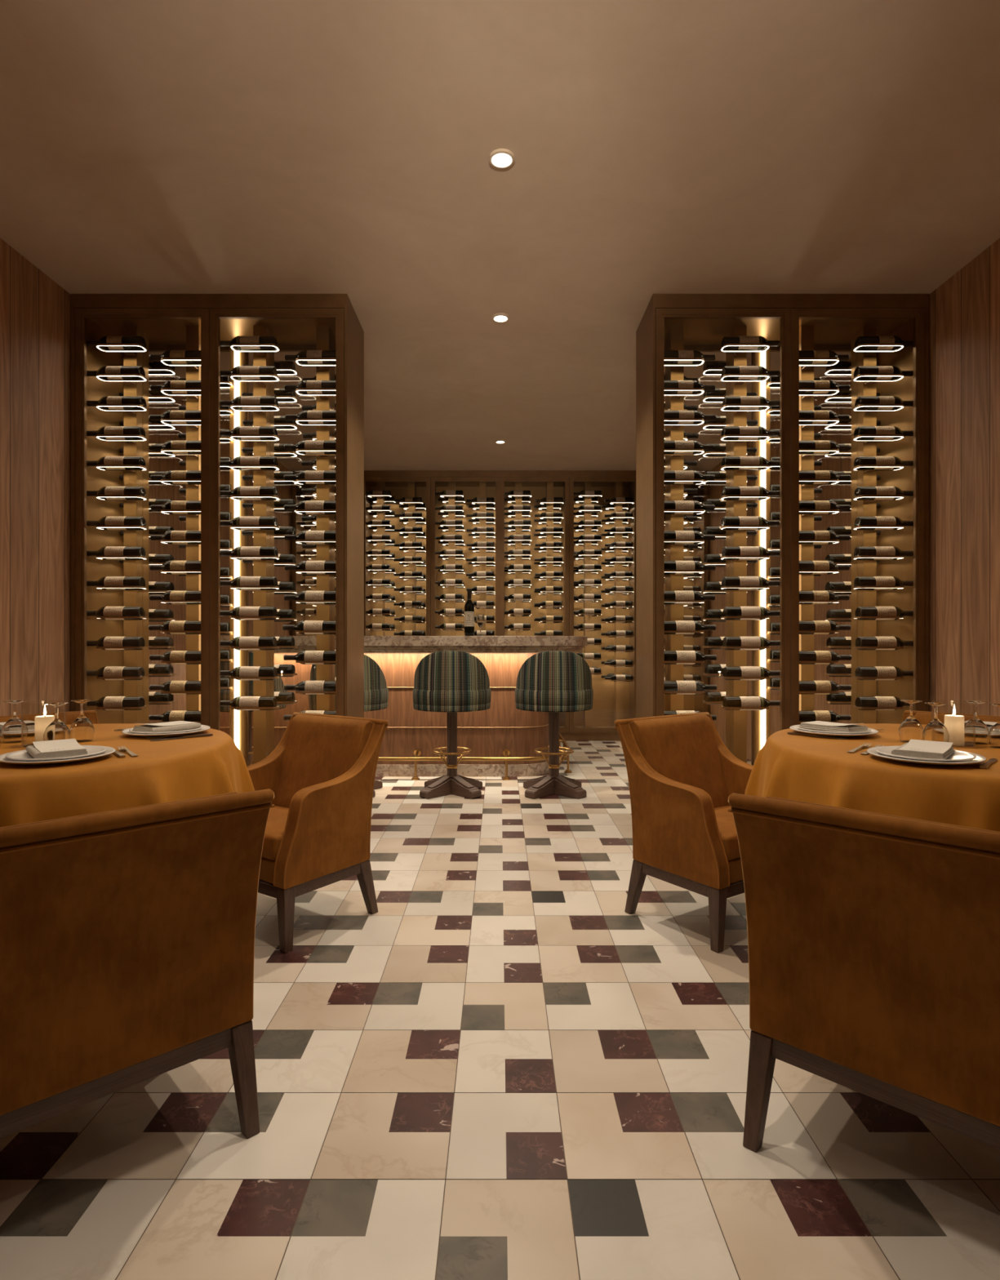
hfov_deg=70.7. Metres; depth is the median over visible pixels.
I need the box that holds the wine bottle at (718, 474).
[704,471,757,484]
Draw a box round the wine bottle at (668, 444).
[664,440,715,454]
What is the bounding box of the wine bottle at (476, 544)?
[466,542,493,548]
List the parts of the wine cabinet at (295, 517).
door, post, panel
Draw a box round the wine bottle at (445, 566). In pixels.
[435,564,462,571]
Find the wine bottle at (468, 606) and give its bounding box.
[464,591,474,635]
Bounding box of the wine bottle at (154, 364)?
[120,360,174,374]
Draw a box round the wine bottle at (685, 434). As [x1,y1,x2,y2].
[664,429,698,440]
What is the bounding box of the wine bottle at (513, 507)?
[504,505,530,511]
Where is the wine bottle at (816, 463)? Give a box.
[769,457,822,469]
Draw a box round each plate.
[0,745,115,764]
[4,745,106,761]
[27,731,35,735]
[121,724,210,737]
[128,724,204,733]
[789,724,878,737]
[795,724,871,733]
[866,746,986,765]
[875,746,976,762]
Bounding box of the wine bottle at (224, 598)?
[220,595,230,607]
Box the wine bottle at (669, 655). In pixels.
[664,650,716,664]
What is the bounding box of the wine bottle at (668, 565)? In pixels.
[664,560,715,574]
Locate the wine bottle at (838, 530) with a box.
[826,526,880,539]
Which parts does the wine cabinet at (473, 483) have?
post, post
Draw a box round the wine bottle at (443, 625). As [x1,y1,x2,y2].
[435,623,462,630]
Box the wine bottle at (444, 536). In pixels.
[435,534,462,541]
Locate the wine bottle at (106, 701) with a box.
[86,696,144,710]
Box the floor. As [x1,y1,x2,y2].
[0,741,999,1279]
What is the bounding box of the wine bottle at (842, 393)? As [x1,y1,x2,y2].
[825,388,879,401]
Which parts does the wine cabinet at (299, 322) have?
post, door, door, post, light post, post, door, door, post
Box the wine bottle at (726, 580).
[721,576,779,590]
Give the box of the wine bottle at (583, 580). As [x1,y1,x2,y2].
[573,578,601,586]
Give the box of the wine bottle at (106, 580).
[86,576,145,590]
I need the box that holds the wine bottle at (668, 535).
[664,530,715,544]
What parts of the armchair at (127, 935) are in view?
frame, leg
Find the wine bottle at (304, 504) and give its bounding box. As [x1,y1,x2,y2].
[284,500,335,514]
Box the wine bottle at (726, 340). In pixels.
[720,335,779,351]
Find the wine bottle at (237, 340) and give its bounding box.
[220,335,277,351]
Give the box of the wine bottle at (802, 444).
[799,440,850,454]
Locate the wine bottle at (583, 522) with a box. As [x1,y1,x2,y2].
[573,520,601,526]
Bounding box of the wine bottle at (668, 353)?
[664,350,715,364]
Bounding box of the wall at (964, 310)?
[708,237,999,759]
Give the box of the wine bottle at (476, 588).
[466,586,493,592]
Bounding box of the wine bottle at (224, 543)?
[178,539,231,551]
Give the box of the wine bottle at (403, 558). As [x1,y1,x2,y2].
[394,556,422,563]
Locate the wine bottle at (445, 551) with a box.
[435,549,462,556]
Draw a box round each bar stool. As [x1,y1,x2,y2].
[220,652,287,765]
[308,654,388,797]
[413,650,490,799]
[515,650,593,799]
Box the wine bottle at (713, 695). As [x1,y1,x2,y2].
[704,691,757,704]
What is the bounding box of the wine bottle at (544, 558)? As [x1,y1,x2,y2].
[534,556,562,563]
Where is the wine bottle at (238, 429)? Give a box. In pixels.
[220,426,277,440]
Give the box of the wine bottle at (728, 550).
[721,546,779,559]
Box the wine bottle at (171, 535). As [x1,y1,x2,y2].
[150,530,200,544]
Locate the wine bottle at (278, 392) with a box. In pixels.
[241,388,295,401]
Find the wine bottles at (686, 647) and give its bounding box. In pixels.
[296,492,701,681]
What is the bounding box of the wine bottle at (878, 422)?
[826,416,880,429]
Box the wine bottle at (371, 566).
[365,564,390,571]
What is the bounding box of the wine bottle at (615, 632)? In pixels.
[604,630,633,637]
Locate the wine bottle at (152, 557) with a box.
[119,554,174,566]
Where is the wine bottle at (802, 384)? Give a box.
[799,380,849,395]
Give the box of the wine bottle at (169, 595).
[149,591,200,604]
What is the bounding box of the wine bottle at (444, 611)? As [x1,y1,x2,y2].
[435,608,462,615]
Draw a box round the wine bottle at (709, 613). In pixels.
[705,608,725,622]
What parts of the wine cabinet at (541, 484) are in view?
post, post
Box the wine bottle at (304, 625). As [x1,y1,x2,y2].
[282,620,335,634]
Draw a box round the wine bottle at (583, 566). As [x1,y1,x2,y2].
[573,564,601,571]
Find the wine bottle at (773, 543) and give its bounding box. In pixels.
[769,539,822,551]
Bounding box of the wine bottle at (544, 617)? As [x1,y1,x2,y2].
[534,615,562,622]
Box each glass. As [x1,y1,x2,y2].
[0,702,2,746]
[1,699,27,742]
[22,701,66,746]
[43,702,70,741]
[69,698,94,742]
[475,613,484,635]
[898,699,923,742]
[922,702,949,742]
[955,744,974,746]
[964,700,989,744]
[987,702,999,748]
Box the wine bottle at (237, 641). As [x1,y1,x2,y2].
[220,636,276,650]
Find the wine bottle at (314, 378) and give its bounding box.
[302,373,335,380]
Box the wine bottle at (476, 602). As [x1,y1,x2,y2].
[472,600,493,607]
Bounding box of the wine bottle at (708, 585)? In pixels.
[703,581,725,594]
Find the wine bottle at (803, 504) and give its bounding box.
[799,500,850,514]
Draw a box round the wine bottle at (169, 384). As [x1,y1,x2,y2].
[150,380,200,395]
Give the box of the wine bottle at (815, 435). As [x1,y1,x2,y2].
[768,429,821,442]
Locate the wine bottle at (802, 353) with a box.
[799,350,849,364]
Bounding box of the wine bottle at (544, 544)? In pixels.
[534,542,563,548]
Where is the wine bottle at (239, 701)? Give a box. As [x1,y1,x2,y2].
[220,696,276,710]
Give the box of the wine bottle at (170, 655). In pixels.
[149,650,200,664]
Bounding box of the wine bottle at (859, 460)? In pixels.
[853,456,913,470]
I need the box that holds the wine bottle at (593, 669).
[589,667,600,672]
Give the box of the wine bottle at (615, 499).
[604,497,632,504]
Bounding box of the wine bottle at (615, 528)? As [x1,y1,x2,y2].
[604,526,632,533]
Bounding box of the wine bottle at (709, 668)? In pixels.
[705,664,725,676]
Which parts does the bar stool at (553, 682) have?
leg, leg, backrest, seat, leg, leg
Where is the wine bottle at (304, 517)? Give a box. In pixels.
[302,514,335,524]
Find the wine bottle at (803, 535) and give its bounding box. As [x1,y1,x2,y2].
[799,530,850,544]
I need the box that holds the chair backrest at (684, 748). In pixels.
[629,714,730,808]
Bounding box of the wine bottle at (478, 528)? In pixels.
[466,526,493,533]
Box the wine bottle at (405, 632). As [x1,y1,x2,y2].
[393,630,422,635]
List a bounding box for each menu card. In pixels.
[0,720,35,725]
[32,738,86,752]
[138,720,197,725]
[801,720,861,726]
[897,739,952,753]
[964,720,996,725]
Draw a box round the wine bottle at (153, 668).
[148,664,173,676]
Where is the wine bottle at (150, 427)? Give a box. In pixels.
[120,416,174,429]
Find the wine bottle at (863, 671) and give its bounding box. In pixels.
[855,666,913,679]
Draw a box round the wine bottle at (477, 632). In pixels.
[474,630,493,635]
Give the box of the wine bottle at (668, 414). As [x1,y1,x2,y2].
[664,410,715,424]
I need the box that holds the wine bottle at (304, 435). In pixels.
[302,429,335,440]
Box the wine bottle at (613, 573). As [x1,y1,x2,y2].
[604,571,632,577]
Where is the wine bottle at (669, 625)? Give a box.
[664,620,715,634]
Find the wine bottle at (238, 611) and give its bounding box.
[220,606,277,620]
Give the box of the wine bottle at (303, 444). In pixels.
[284,440,335,454]
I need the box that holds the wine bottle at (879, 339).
[854,335,913,351]
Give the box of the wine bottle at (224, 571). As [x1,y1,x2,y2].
[178,567,230,579]
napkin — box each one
[0,720,35,730]
[25,745,88,758]
[132,723,200,732]
[799,723,867,732]
[891,742,955,759]
[964,723,992,731]
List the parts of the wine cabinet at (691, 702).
panel, post, door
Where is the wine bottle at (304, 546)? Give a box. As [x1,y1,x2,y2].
[302,543,335,552]
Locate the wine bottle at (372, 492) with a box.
[365,490,391,497]
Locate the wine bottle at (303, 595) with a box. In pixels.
[284,591,335,604]
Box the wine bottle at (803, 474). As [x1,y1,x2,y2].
[799,470,850,484]
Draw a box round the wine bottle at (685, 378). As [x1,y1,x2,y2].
[664,373,697,380]
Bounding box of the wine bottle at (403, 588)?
[394,586,422,592]
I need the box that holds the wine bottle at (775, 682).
[770,677,779,689]
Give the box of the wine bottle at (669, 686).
[664,680,716,694]
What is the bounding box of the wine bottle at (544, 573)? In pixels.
[534,571,563,577]
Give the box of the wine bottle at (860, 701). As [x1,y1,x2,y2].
[855,696,913,710]
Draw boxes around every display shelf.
[96,343,146,355]
[96,373,146,384]
[96,404,146,413]
[96,434,146,443]
[96,464,146,472]
[96,494,146,502]
[96,524,146,529]
[96,555,146,559]
[96,586,146,589]
[96,616,146,618]
[96,646,146,648]
[96,675,146,679]
[96,706,146,709]
[148,364,175,373]
[148,393,175,401]
[148,421,175,428]
[148,448,175,457]
[148,561,164,564]
[148,590,171,592]
[148,617,175,620]
[148,645,175,648]
[148,673,175,675]
[148,700,175,703]
[160,357,200,369]
[160,387,200,398]
[160,417,200,427]
[160,448,200,457]
[160,479,200,486]
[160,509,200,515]
[160,539,200,543]
[160,569,200,573]
[160,600,200,603]
[160,631,200,632]
[160,660,200,662]
[160,690,200,693]
[220,381,232,385]
[220,408,232,412]
[220,436,232,439]
[220,547,232,550]
[220,575,232,577]
[220,603,232,605]
[220,631,232,633]
[220,658,232,661]
[220,686,232,688]
[230,343,279,355]
[230,373,279,384]
[230,404,279,413]
[230,434,279,443]
[230,464,279,472]
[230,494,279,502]
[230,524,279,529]
[230,555,279,559]
[230,586,279,589]
[230,616,279,618]
[230,646,279,648]
[230,675,279,679]
[230,706,279,709]
[252,422,297,427]
[252,449,297,457]
[252,478,295,481]
[252,562,297,564]
[252,590,297,593]
[274,365,297,373]
[274,393,297,402]
[274,617,297,620]
[276,645,297,648]
[276,673,297,675]
[276,700,297,703]
[295,357,335,369]
[295,387,335,398]
[295,417,335,427]
[295,448,335,457]
[295,479,335,486]
[295,509,335,515]
[295,539,335,542]
[295,569,335,573]
[295,600,335,603]
[295,631,335,632]
[295,660,335,662]
[295,690,335,693]
[368,494,391,497]
[368,509,391,512]
[368,524,391,527]
[368,538,391,542]
[368,583,391,585]
[368,598,391,599]
[373,571,395,573]
[400,501,422,503]
[400,531,422,533]
[400,546,422,548]
[400,560,422,563]
[400,591,422,592]
[440,494,463,497]
[440,509,463,512]
[440,524,463,527]
[440,538,463,542]
[440,554,463,555]
[440,568,463,570]
[440,583,463,585]
[440,598,463,599]
[442,514,465,516]
[442,542,465,544]
[442,571,465,573]
[471,501,494,503]
[471,531,494,533]
[471,546,494,548]
[471,560,494,563]
[471,591,494,592]
[507,514,530,516]
[507,542,530,544]
[507,571,530,573]
[508,494,531,497]
[508,509,531,512]
[508,524,531,527]
[508,538,531,542]
[508,598,531,599]
[540,501,563,503]
[540,516,563,519]
[540,531,563,533]
[540,546,563,548]
[540,560,563,563]
[540,605,563,607]
[575,514,598,516]
[575,542,598,544]
[575,571,598,573]
[578,494,602,497]
[578,509,602,512]
[578,524,602,527]
[578,538,602,542]
[578,554,602,555]
[578,568,602,570]
[578,583,602,585]
[578,598,602,599]
[609,501,633,503]
[609,516,633,519]
[609,531,633,533]
[609,546,633,548]
[609,560,633,563]
[609,576,633,577]
[609,591,633,592]
[609,620,633,622]
[609,635,633,636]
[664,357,704,369]
[664,387,704,398]
[664,417,704,427]
[664,448,704,457]
[664,479,704,486]
[664,509,704,515]
[664,539,704,542]
[664,569,704,572]
[664,600,704,603]
[664,631,704,632]
[664,660,704,662]
[664,690,704,693]
[683,635,701,636]
[702,365,725,373]
[702,393,725,402]
[702,422,747,428]
[702,449,747,457]
[702,562,747,564]
[702,590,747,593]
[702,617,725,620]
[702,645,723,648]
[702,673,723,675]
[702,700,722,703]
[704,478,747,481]
[715,506,747,509]
[720,343,769,355]
[720,373,769,384]
[720,404,769,413]
[720,434,769,443]
[720,464,769,472]
[720,494,769,502]
[720,524,769,529]
[720,555,769,559]
[720,586,769,589]
[720,616,769,618]
[720,646,769,648]
[720,675,769,679]
[720,706,769,709]
[767,381,779,385]
[767,408,779,412]
[767,436,779,439]
[767,547,779,550]
[767,575,779,577]
[767,603,779,605]
[767,631,779,633]
[767,658,779,661]
[767,686,779,688]
[799,357,839,369]
[799,387,839,398]
[799,417,839,427]
[799,448,839,457]
[799,479,839,486]
[799,509,839,515]
[799,539,839,543]
[799,569,839,573]
[799,600,839,603]
[799,631,839,632]
[799,661,839,662]
[799,690,839,693]
[824,364,851,373]
[824,393,851,401]
[824,421,851,428]
[824,448,851,457]
[824,617,851,620]
[824,645,851,648]
[824,673,851,675]
[824,700,851,703]
[828,590,851,592]
[835,561,851,564]
[853,343,903,355]
[853,373,903,384]
[853,404,903,413]
[853,434,903,443]
[853,464,903,472]
[853,494,903,502]
[853,524,903,529]
[853,555,903,559]
[853,586,903,589]
[853,616,903,618]
[853,646,903,648]
[853,675,903,679]
[853,706,903,709]
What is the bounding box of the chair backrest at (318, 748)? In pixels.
[271,714,373,808]
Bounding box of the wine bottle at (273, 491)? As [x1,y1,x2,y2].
[220,486,278,500]
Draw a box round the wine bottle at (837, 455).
[826,443,879,457]
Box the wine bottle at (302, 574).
[302,573,335,579]
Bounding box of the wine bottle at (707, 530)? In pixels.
[702,526,756,539]
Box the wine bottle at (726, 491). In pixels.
[721,486,779,500]
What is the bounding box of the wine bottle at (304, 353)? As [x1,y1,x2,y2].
[284,350,335,364]
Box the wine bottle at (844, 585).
[825,581,851,594]
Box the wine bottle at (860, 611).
[855,606,913,620]
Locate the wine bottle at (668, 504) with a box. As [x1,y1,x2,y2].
[664,500,715,514]
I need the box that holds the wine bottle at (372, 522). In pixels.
[365,520,390,526]
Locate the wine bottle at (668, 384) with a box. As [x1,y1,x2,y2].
[664,380,715,395]
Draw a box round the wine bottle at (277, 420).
[242,416,296,429]
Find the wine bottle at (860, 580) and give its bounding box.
[853,576,913,590]
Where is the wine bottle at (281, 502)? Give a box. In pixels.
[242,498,296,511]
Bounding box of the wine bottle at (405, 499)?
[394,497,422,504]
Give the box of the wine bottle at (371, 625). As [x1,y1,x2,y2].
[365,623,390,630]
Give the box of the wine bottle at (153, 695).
[120,691,173,704]
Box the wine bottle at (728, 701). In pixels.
[722,696,779,710]
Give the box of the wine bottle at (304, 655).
[283,650,335,664]
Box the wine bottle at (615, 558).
[604,556,633,563]
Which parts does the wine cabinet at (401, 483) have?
post, post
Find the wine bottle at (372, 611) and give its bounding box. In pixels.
[365,608,391,615]
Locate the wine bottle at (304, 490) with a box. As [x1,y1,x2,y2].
[301,484,335,497]
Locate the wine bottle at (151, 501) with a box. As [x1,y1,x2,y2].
[119,498,172,511]
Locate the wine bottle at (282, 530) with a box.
[241,526,295,539]
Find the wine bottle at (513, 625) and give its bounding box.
[504,623,530,630]
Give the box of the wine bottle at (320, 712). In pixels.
[283,710,335,719]
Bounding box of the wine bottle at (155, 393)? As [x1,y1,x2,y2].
[119,388,173,401]
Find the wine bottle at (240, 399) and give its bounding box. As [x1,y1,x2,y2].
[220,395,278,410]
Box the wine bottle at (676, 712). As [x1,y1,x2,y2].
[664,710,716,719]
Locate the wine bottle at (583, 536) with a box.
[573,534,601,541]
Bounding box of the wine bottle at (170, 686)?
[149,680,200,694]
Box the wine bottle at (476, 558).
[466,556,493,563]
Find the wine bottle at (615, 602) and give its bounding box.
[604,600,632,607]
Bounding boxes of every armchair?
[0,710,98,724]
[0,788,274,1138]
[247,711,388,953]
[613,711,753,953]
[728,792,999,1152]
[902,710,999,724]
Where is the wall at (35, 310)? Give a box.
[0,237,291,723]
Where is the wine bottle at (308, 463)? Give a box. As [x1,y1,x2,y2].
[301,457,335,470]
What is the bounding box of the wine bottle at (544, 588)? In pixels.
[534,586,562,592]
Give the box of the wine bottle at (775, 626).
[769,622,779,635]
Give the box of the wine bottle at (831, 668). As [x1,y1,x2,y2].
[826,664,851,676]
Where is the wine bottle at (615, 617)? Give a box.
[604,615,632,622]
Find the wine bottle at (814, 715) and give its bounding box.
[799,710,851,724]
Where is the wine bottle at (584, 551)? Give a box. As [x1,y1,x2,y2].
[573,549,601,556]
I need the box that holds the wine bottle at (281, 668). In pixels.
[274,664,295,676]
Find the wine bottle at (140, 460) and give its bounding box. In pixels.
[86,456,145,470]
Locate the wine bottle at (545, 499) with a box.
[535,497,563,504]
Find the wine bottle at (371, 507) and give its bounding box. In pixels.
[365,505,390,511]
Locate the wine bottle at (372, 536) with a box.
[365,534,390,541]
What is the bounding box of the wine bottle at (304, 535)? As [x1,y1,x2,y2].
[284,530,335,544]
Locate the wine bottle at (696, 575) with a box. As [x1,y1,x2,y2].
[664,573,697,579]
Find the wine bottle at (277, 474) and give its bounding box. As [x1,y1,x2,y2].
[242,471,295,484]
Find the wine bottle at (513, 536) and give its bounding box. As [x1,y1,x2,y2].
[504,534,530,541]
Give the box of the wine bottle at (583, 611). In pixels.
[573,608,601,615]
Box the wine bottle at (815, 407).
[769,405,821,414]
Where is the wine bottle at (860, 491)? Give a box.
[853,486,913,500]
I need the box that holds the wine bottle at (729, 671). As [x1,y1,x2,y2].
[723,666,779,679]
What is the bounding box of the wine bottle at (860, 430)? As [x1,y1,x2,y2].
[853,426,913,440]
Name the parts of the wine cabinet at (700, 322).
post, door, door, post, light post, post, door, door, post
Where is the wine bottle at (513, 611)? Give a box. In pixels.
[504,608,530,615]
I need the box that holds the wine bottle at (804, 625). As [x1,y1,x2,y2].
[799,620,850,634]
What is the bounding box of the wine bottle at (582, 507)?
[573,505,600,511]
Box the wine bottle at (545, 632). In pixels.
[534,630,562,635]
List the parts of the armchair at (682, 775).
leg, backrest, armrest, frame, leg, seat, armrest, seat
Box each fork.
[117,746,138,756]
[146,733,201,738]
[847,742,871,752]
[860,744,884,755]
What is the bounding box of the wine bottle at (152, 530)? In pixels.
[120,526,174,539]
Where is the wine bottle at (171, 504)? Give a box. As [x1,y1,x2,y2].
[150,500,200,514]
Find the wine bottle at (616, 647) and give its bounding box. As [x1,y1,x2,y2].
[604,644,633,652]
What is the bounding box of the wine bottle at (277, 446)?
[241,443,295,457]
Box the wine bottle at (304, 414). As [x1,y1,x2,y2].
[284,410,335,424]
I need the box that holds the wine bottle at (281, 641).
[275,636,294,648]
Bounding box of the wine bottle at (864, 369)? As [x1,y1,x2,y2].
[853,365,913,380]
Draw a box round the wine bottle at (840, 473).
[833,471,879,484]
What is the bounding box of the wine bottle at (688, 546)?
[664,543,697,552]
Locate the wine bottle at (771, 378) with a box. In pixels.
[768,375,821,387]
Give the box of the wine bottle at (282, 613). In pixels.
[274,608,295,622]
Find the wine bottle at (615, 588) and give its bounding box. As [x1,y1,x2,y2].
[604,586,632,592]
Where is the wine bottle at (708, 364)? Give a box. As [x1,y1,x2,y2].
[702,360,756,374]
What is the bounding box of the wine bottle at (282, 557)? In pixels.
[242,554,296,566]
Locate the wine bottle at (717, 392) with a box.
[703,388,756,401]
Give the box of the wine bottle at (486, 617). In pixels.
[474,615,493,622]
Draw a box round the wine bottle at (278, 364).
[241,360,295,374]
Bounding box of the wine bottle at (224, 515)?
[178,511,231,520]
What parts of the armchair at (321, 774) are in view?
seat, armrest, seat, leg, frame, armrest, backrest, leg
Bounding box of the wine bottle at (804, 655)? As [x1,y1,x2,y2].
[799,650,851,664]
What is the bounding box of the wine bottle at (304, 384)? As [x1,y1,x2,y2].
[284,380,335,395]
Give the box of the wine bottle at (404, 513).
[394,511,422,519]
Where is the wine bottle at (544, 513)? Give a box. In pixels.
[534,511,562,519]
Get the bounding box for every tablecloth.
[0,723,254,826]
[744,723,999,831]
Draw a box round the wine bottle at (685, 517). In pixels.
[664,514,697,524]
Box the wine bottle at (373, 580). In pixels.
[365,578,391,586]
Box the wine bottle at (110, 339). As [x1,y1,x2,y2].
[86,335,146,351]
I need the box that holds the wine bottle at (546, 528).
[534,526,562,533]
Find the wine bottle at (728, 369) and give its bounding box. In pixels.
[720,365,779,381]
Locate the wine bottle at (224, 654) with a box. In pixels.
[220,649,230,662]
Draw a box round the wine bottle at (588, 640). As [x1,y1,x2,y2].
[586,638,601,644]
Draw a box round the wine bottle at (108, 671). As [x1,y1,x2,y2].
[86,666,144,679]
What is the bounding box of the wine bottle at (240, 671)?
[220,666,277,679]
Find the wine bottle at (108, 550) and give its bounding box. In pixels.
[86,546,145,559]
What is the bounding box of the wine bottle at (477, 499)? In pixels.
[466,497,493,504]
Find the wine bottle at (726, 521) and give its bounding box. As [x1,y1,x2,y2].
[720,516,779,530]
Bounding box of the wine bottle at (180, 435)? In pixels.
[177,429,230,442]
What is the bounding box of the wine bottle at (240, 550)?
[220,546,278,559]
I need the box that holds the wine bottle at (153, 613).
[148,608,173,622]
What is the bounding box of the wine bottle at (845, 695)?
[826,691,879,704]
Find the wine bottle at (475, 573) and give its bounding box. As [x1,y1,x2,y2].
[466,571,493,577]
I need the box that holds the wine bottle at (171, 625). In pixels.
[148,620,200,634]
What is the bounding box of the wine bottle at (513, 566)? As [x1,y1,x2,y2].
[504,564,530,571]
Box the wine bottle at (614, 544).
[604,542,633,548]
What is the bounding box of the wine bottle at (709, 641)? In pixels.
[704,636,724,648]
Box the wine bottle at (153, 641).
[148,636,173,648]
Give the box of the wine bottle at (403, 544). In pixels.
[394,542,422,548]
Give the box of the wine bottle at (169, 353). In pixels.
[149,350,200,364]
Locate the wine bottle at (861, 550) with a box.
[853,546,913,559]
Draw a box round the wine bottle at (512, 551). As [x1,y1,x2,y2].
[504,549,530,556]
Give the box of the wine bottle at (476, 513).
[466,511,493,519]
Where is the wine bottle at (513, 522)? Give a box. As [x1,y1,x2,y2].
[504,520,530,526]
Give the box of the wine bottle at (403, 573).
[394,571,422,577]
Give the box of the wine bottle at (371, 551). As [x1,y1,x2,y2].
[365,549,390,556]
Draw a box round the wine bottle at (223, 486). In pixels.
[178,484,231,497]
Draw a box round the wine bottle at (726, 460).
[721,456,779,470]
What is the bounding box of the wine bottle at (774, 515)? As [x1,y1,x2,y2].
[769,511,822,520]
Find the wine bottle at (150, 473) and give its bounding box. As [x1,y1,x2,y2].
[119,471,167,484]
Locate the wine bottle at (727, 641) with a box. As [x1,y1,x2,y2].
[722,636,779,650]
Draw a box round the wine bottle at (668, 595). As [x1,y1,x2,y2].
[664,591,715,604]
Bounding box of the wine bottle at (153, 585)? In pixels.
[148,581,173,594]
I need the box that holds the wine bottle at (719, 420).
[704,416,758,429]
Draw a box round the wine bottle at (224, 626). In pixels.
[220,622,229,635]
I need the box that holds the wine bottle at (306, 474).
[284,470,335,484]
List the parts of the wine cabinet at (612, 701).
post, post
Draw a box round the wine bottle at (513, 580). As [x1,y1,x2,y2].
[504,578,530,586]
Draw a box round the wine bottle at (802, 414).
[799,410,849,424]
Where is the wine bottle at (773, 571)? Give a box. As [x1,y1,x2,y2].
[768,567,820,579]
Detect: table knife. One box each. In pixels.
[111,751,125,757]
[150,733,213,741]
[786,732,848,739]
[979,758,996,768]
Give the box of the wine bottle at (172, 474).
[150,470,200,484]
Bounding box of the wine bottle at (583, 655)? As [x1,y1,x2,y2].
[578,653,600,659]
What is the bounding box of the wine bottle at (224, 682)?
[220,677,230,689]
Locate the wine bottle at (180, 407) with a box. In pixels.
[178,405,231,414]
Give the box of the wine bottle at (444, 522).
[435,520,462,526]
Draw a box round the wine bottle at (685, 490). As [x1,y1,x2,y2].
[664,484,697,497]
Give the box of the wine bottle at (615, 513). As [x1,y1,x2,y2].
[604,511,632,519]
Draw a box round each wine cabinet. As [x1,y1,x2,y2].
[71,293,364,766]
[291,470,335,635]
[364,470,431,635]
[430,470,499,635]
[500,470,569,741]
[568,470,635,741]
[635,293,928,765]
[664,470,708,712]
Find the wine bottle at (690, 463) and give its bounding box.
[664,457,697,470]
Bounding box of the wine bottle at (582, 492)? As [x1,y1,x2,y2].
[573,490,601,497]
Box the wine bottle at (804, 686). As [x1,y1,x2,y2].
[799,680,851,694]
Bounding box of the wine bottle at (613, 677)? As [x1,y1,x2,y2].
[604,675,633,681]
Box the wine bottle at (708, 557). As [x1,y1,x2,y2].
[703,554,757,566]
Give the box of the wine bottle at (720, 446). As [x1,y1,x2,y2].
[703,443,756,457]
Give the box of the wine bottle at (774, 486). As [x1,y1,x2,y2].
[769,484,822,497]
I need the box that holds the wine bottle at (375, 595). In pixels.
[365,593,391,600]
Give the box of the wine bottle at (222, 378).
[177,376,230,387]
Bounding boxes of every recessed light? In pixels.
[488,148,514,168]
[492,312,509,322]
[495,440,505,443]
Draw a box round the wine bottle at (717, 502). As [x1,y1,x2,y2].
[703,498,757,511]
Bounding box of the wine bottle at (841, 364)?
[826,360,880,374]
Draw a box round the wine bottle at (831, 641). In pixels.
[826,636,851,648]
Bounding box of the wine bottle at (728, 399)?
[722,395,779,410]
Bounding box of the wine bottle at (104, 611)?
[86,606,144,620]
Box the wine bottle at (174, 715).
[148,710,200,721]
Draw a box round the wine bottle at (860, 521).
[854,516,913,530]
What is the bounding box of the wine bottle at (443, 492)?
[435,490,462,497]
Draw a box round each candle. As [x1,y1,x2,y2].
[35,706,54,742]
[944,706,964,745]
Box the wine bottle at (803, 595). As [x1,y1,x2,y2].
[799,591,849,604]
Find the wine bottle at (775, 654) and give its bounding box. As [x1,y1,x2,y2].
[770,649,779,662]
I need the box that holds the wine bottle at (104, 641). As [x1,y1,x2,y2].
[86,636,145,649]
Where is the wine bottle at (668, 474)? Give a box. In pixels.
[664,470,715,484]
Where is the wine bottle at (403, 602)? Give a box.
[393,600,422,607]
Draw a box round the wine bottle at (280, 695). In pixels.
[241,691,294,704]
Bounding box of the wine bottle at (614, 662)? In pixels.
[604,660,632,666]
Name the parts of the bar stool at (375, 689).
seat, backrest, leg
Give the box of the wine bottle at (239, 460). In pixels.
[220,456,278,470]
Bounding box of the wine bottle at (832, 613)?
[826,608,851,622]
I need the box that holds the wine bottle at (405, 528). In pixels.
[394,526,422,533]
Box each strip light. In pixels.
[234,351,239,749]
[760,351,765,748]
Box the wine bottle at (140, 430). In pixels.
[86,426,145,440]
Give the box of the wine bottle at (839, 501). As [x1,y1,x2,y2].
[827,498,880,511]
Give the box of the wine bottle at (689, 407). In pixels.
[664,401,697,410]
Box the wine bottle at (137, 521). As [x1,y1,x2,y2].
[86,516,146,530]
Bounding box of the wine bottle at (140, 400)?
[86,395,146,410]
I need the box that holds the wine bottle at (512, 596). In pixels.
[504,594,530,600]
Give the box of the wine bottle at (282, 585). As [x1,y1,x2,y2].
[274,581,295,594]
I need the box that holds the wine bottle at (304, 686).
[284,680,335,694]
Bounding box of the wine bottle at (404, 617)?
[394,615,422,622]
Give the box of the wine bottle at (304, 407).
[302,401,335,410]
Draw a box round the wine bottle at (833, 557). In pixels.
[825,554,879,566]
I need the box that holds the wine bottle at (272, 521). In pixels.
[220,516,277,530]
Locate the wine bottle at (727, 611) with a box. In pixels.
[723,606,779,620]
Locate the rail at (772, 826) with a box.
[765,795,999,833]
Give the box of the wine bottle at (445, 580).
[435,578,462,586]
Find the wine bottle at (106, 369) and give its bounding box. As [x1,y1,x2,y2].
[86,365,145,380]
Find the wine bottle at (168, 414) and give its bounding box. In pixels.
[149,410,200,424]
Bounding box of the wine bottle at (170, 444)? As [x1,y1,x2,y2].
[151,440,200,454]

